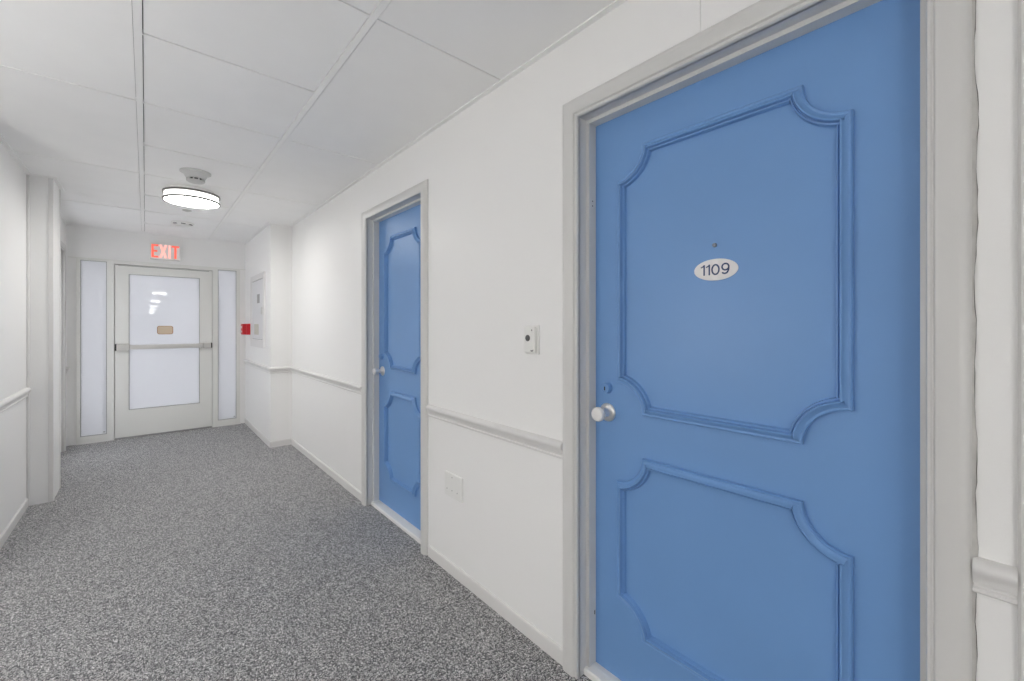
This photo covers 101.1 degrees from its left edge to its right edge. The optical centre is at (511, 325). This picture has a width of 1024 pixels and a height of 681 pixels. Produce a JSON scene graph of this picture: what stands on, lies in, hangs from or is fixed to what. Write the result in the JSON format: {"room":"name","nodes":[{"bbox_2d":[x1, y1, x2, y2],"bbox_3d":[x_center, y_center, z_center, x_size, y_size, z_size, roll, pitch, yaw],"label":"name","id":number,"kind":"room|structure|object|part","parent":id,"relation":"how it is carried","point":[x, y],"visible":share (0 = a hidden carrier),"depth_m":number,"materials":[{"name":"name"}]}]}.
{"room":"apartment building corridor","nodes":[
{"label":"apartment building corridor","id":0,"kind":"room"},
{"bbox_2d":[0,142,65,535],"bbox_3d":[8.935,0.087,-13.632,3.160,2.325,45.700,0,0,-41],"label":"wall","id":1,"kind":"structure","parent":0,"point":[12,176],"depth_m":2.60,"materials":[{"name":"white paint"}]},
{"bbox_2d":[0,498,27,548],"bbox_3d":[-2.955,1.220,2.461,0.009,0.060,1.191,0,0,-41],"label":"baseboard","id":2,"kind":"structure","parent":1,"relation":"attached to","point":[6,533],"depth_m":2.58,"materials":[{"name":"white paint"}]},
{"bbox_2d":[0,388,30,412],"bbox_3d":[-2.951,0.461,2.466,0.022,0.065,1.195,0,0,-41],"label":"chair rail","id":3,"kind":"object","parent":1,"relation":"attached to","point":[8,402],"visible":1,"depth_m":2.57,"materials":[{"name":"white paint"}]},
{"bbox_2d":[61,241,65,451],"bbox_3d":[-4.184,0.221,3.751,0.196,2.058,1.094,0,0,-41],"label":"door","id":4,"kind":"structure","parent":1,"relation":"in","point":[63,246],"depth_m":4.17,"materials":[{"name":"white paint"}]},
{"bbox_2d":[26,175,60,505],"bbox_3d":[-3.419,0.092,3.069,0.146,2.315,0.348,0,0,-41],"label":"pillar","id":5,"kind":"structure","parent":0,"point":[43,196],"depth_m":2.96,"materials":[{"name":"white paint"}]},
{"bbox_2d":[66,225,244,445],"bbox_3d":[-3.987,0.087,5.014,2.160,2.325,0.160,0,0,-41],"label":"wall","id":6,"kind":"structure","parent":0,"point":[86,242],"depth_m":4.65,"materials":[{"name":"white paint"}]},
{"bbox_2d":[76,257,106,444],"bbox_3d":[-4.484,0.269,4.501,0.233,1.962,0.082,0,0,-41],"label":"window","id":7,"kind":"structure","parent":6,"relation":"in","point":[91,273],"depth_m":4.47,"materials":[{"name":"white glass"}]},
{"bbox_2d":[68,256,244,269],"bbox_3d":[-4.011,-0.711,4.885,1.572,0.010,0.008,0,0,-41],"label":"trim","id":8,"kind":"structure","parent":6,"relation":"attached to","point":[68,256],"depth_m":4.72,"materials":[{"name":"white paint"}]},
{"bbox_2d":[107,259,217,440],"bbox_3d":[-4.013,0.269,4.887,0.985,1.962,0.157,0,0,-41],"label":"door","id":9,"kind":"structure","parent":6,"relation":"in","point":[162,319],"depth_m":4.84,"materials":[{"name":"white paint"}]},
{"bbox_3d":[-4.014,0.184,4.886,0.634,1.507,0.006,0,0,-41],"label":"pane","id":10,"kind":"part","parent":9,"relation":"part of","materials":[{"name":"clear glass"}]},
{"bbox_2d":[150,243,179,260],"bbox_3d":[-4.000,-0.843,4.865,0.267,0.179,0.050,0,0,-41],"label":"exit sign","id":11,"kind":"object","parent":6,"relation":"attached to","point":[157,251],"visible":1,"depth_m":4.84,"materials":[{"name":"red plastic"}]},
{"bbox_2d":[218,268,239,426],"bbox_3d":[-3.564,0.269,5.301,0.235,1.962,0.082,0,0,-41],"label":"window","id":12,"kind":"structure","parent":6,"relation":"in","point":[228,279],"depth_m":5.27,"materials":[{"name":"white glass"}]},
{"bbox_2d":[0,423,591,680],"bbox_3d":[9.755,1.300,-13.051,5.400,0.100,45.900,0,0,-41],"label":"floor","id":13,"kind":"structure","parent":0,"point":[220,553],"depth_m":2.03,"materials":[{"name":"carpet"}]},
{"bbox_2d":[0,0,626,243],"bbox_3d":[9.757,-1.103,-13.083,5.160,0.124,45.750,0,0,-41],"label":"ceiling","id":14,"kind":"structure","parent":0,"point":[287,105],"depth_m":1.88,"materials":[{"name":"tile"}]},
{"bbox_2d":[171,220,193,226],"bbox_3d":[-3.354,-1.027,4.293,0.190,0.040,0.190,0,0,-41],"label":"detector","id":15,"kind":"object","parent":14,"relation":"attached to","point":[178,223],"visible":1,"depth_m":4.24,"materials":[{"name":"white plastic"}]},
{"bbox_2d":[162,184,219,208],"bbox_3d":[-2.478,-0.995,3.265,0.361,0.104,0.361,0,0,-41],"label":"ceiling light","id":16,"kind":"object","parent":14,"relation":"attached to","point":[190,196],"visible":1,"depth_m":3.18,"materials":[{"name":"white plastic"}]},
{"bbox_2d":[164,196,218,208],"bbox_3d":[-2.478,-0.949,3.265,0.340,0.012,0.340,0,0,-41],"label":"diffuser","id":17,"kind":"object","parent":16,"relation":"attached to","point":[199,202],"depth_m":3.24,"materials":[{"name":"white plastic"}]},
{"bbox_2d":[179,167,210,184],"bbox_3d":[-2.160,-1.009,2.879,0.176,0.076,0.176,0,0,-41],"label":"smoke detector","id":18,"kind":"object","parent":14,"relation":"attached to","point":[193,175],"visible":1,"depth_m":2.84,"materials":[{"name":"grey plastic"}]},
{"bbox_2d":[245,0,1017,680],"bbox_3d":[11.473,0.087,-11.426,0.395,2.325,45.700,0,0,-41],"label":"wall","id":19,"kind":"structure","parent":0,"point":[493,171],"depth_m":1.78,"materials":[{"name":"white paint"}]},
{"bbox_2d":[240,324,249,334],"bbox_3d":[-3.253,0.046,5.139,0.099,0.133,0.125,0,0,-41],"label":"fire alarm","id":20,"kind":"object","parent":19,"relation":"attached to","point":[245,328],"visible":0.97,"depth_m":5.10,"materials":[{"name":"red plastic"}]},
{"bbox_2d":[250,271,265,347],"bbox_3d":[-2.881,-0.165,4.770,0.021,0.820,0.750,0,0,-41],"label":"electrical panel","id":21,"kind":"object","parent":19,"relation":"attached to","point":[257,282],"visible":1,"depth_m":4.72,"materials":[{"name":"white paint"}]},
{"bbox_3d":[-2.876,-0.176,4.771,0.012,0.660,0.613,0,0,-41],"label":"panel door","id":22,"kind":"part","parent":21,"relation":"part of","materials":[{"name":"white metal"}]},
{"bbox_2d":[243,359,360,394],"bbox_3d":[-2.246,0.461,4.189,0.220,0.065,3.370,0,0,-41],"label":"chair rail","id":23,"kind":"object","parent":19,"relation":"attached to","point":[346,385],"visible":0.94,"depth_m":3.89,"materials":[{"name":"white paint"}]},
{"bbox_2d":[245,418,360,500],"bbox_3d":[-2.241,1.220,4.193,0.207,0.060,3.370,0,0,-41],"label":"baseboard","id":24,"kind":"structure","parent":19,"relation":"attached to","point":[353,490],"depth_m":3.89,"materials":[{"name":"white paint"}]},
{"bbox_2d":[361,179,427,554],"bbox_3d":[-0.708,0.227,2.685,0.172,2.047,0.918,0,0,-41],"label":"door","id":25,"kind":"structure","parent":19,"relation":"in","point":[394,232],"depth_m":2.75,"materials":[{"name":"blue paint"}]},
{"bbox_3d":[-0.931,0.315,2.888,0.040,0.050,0.050,0,0,-41],"label":"knob","id":26,"kind":"part","parent":25,"relation":"part of","materials":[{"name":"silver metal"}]},
{"bbox_3d":[-0.701,0.738,2.680,0.020,0.600,0.522,0,0,-41],"label":"panel moulding","id":27,"kind":"part","parent":25,"relation":"part of","materials":[{"name":"blue paint"}]},
{"bbox_3d":[-0.701,-0.150,2.680,0.020,0.893,0.522,0,0,-41],"label":"panel moulding","id":28,"kind":"part","parent":25,"relation":"part of","materials":[{"name":"blue paint"}]},
{"bbox_2d":[445,470,462,502],"bbox_3d":[-0.292,0.802,2.102,0.010,0.120,0.160,0,0,-41],"label":"cover plate","id":29,"kind":"object","parent":19,"relation":"attached to","point":[453,483],"visible":1,"depth_m":2.09,"materials":[{"name":"white plastic"}]},
{"bbox_2d":[426,404,562,458],"bbox_3d":[-0.136,0.461,1.912,0.022,0.065,0.978,0,0,-41],"label":"chair rail","id":30,"kind":"object","parent":19,"relation":"attached to","point":[543,444],"visible":0.96,"depth_m":1.80,"materials":[{"name":"white paint"}]},
{"bbox_2d":[428,545,562,665],"bbox_3d":[-0.131,1.220,1.916,0.009,0.060,0.978,0,0,-41],"label":"baseboard","id":31,"kind":"structure","parent":19,"relation":"attached to","point":[553,649],"depth_m":1.81,"materials":[{"name":"white paint"}]},
{"bbox_2d":[524,325,539,354],"bbox_3d":[0.076,0.058,1.667,0.026,0.115,0.073,0,0,-41],"label":"doorbell","id":32,"kind":"object","parent":19,"relation":"attached to","point":[531,332],"visible":1,"depth_m":1.65,"materials":[{"name":"white plastic"}]},
{"bbox_2d":[563,0,978,680],"bbox_3d":[0.577,0.221,1.207,0.170,2.058,1.022,0,0,-41],"label":"door","id":33,"kind":"structure","parent":19,"relation":"in","point":[770,216],"depth_m":1.09,"materials":[{"name":"blue paint"}]},
{"bbox_3d":[0.305,0.308,1.466,0.040,0.050,0.050,0,0,-41],"label":"knob","id":34,"kind":"part","parent":33,"relation":"part of","materials":[{"name":"white metal"}]},
{"bbox_3d":[0.574,0.738,1.215,0.020,0.600,0.645,0,0,-41],"label":"panel moulding","id":35,"kind":"part","parent":33,"relation":"part of","materials":[{"name":"blue paint"}]},
{"bbox_3d":[0.574,-0.150,1.215,0.020,0.893,0.645,0,0,-41],"label":"panel moulding","id":36,"kind":"part","parent":33,"relation":"part of","materials":[{"name":"blue paint"}]},
{"bbox_2d":[972,557,1017,605],"bbox_3d":[0.868,0.461,0.758,0.022,0.065,0.054,0,0,-41],"label":"chair rail","id":37,"kind":"object","parent":19,"relation":"attached to","point":[993,579],"visible":1,"depth_m":0.76,"materials":[{"name":"white paint"}]},
{"bbox_2d":[1018,0,1023,680],"bbox_3d":[0.909,0.105,0.712,0.019,2.289,0.070,0,0,-41],"label":"trim","id":38,"kind":"structure","parent":19,"relation":"attached to","point":[1020,2],"depth_m":0.73,"materials":[{"name":"white paint"}]}
]}

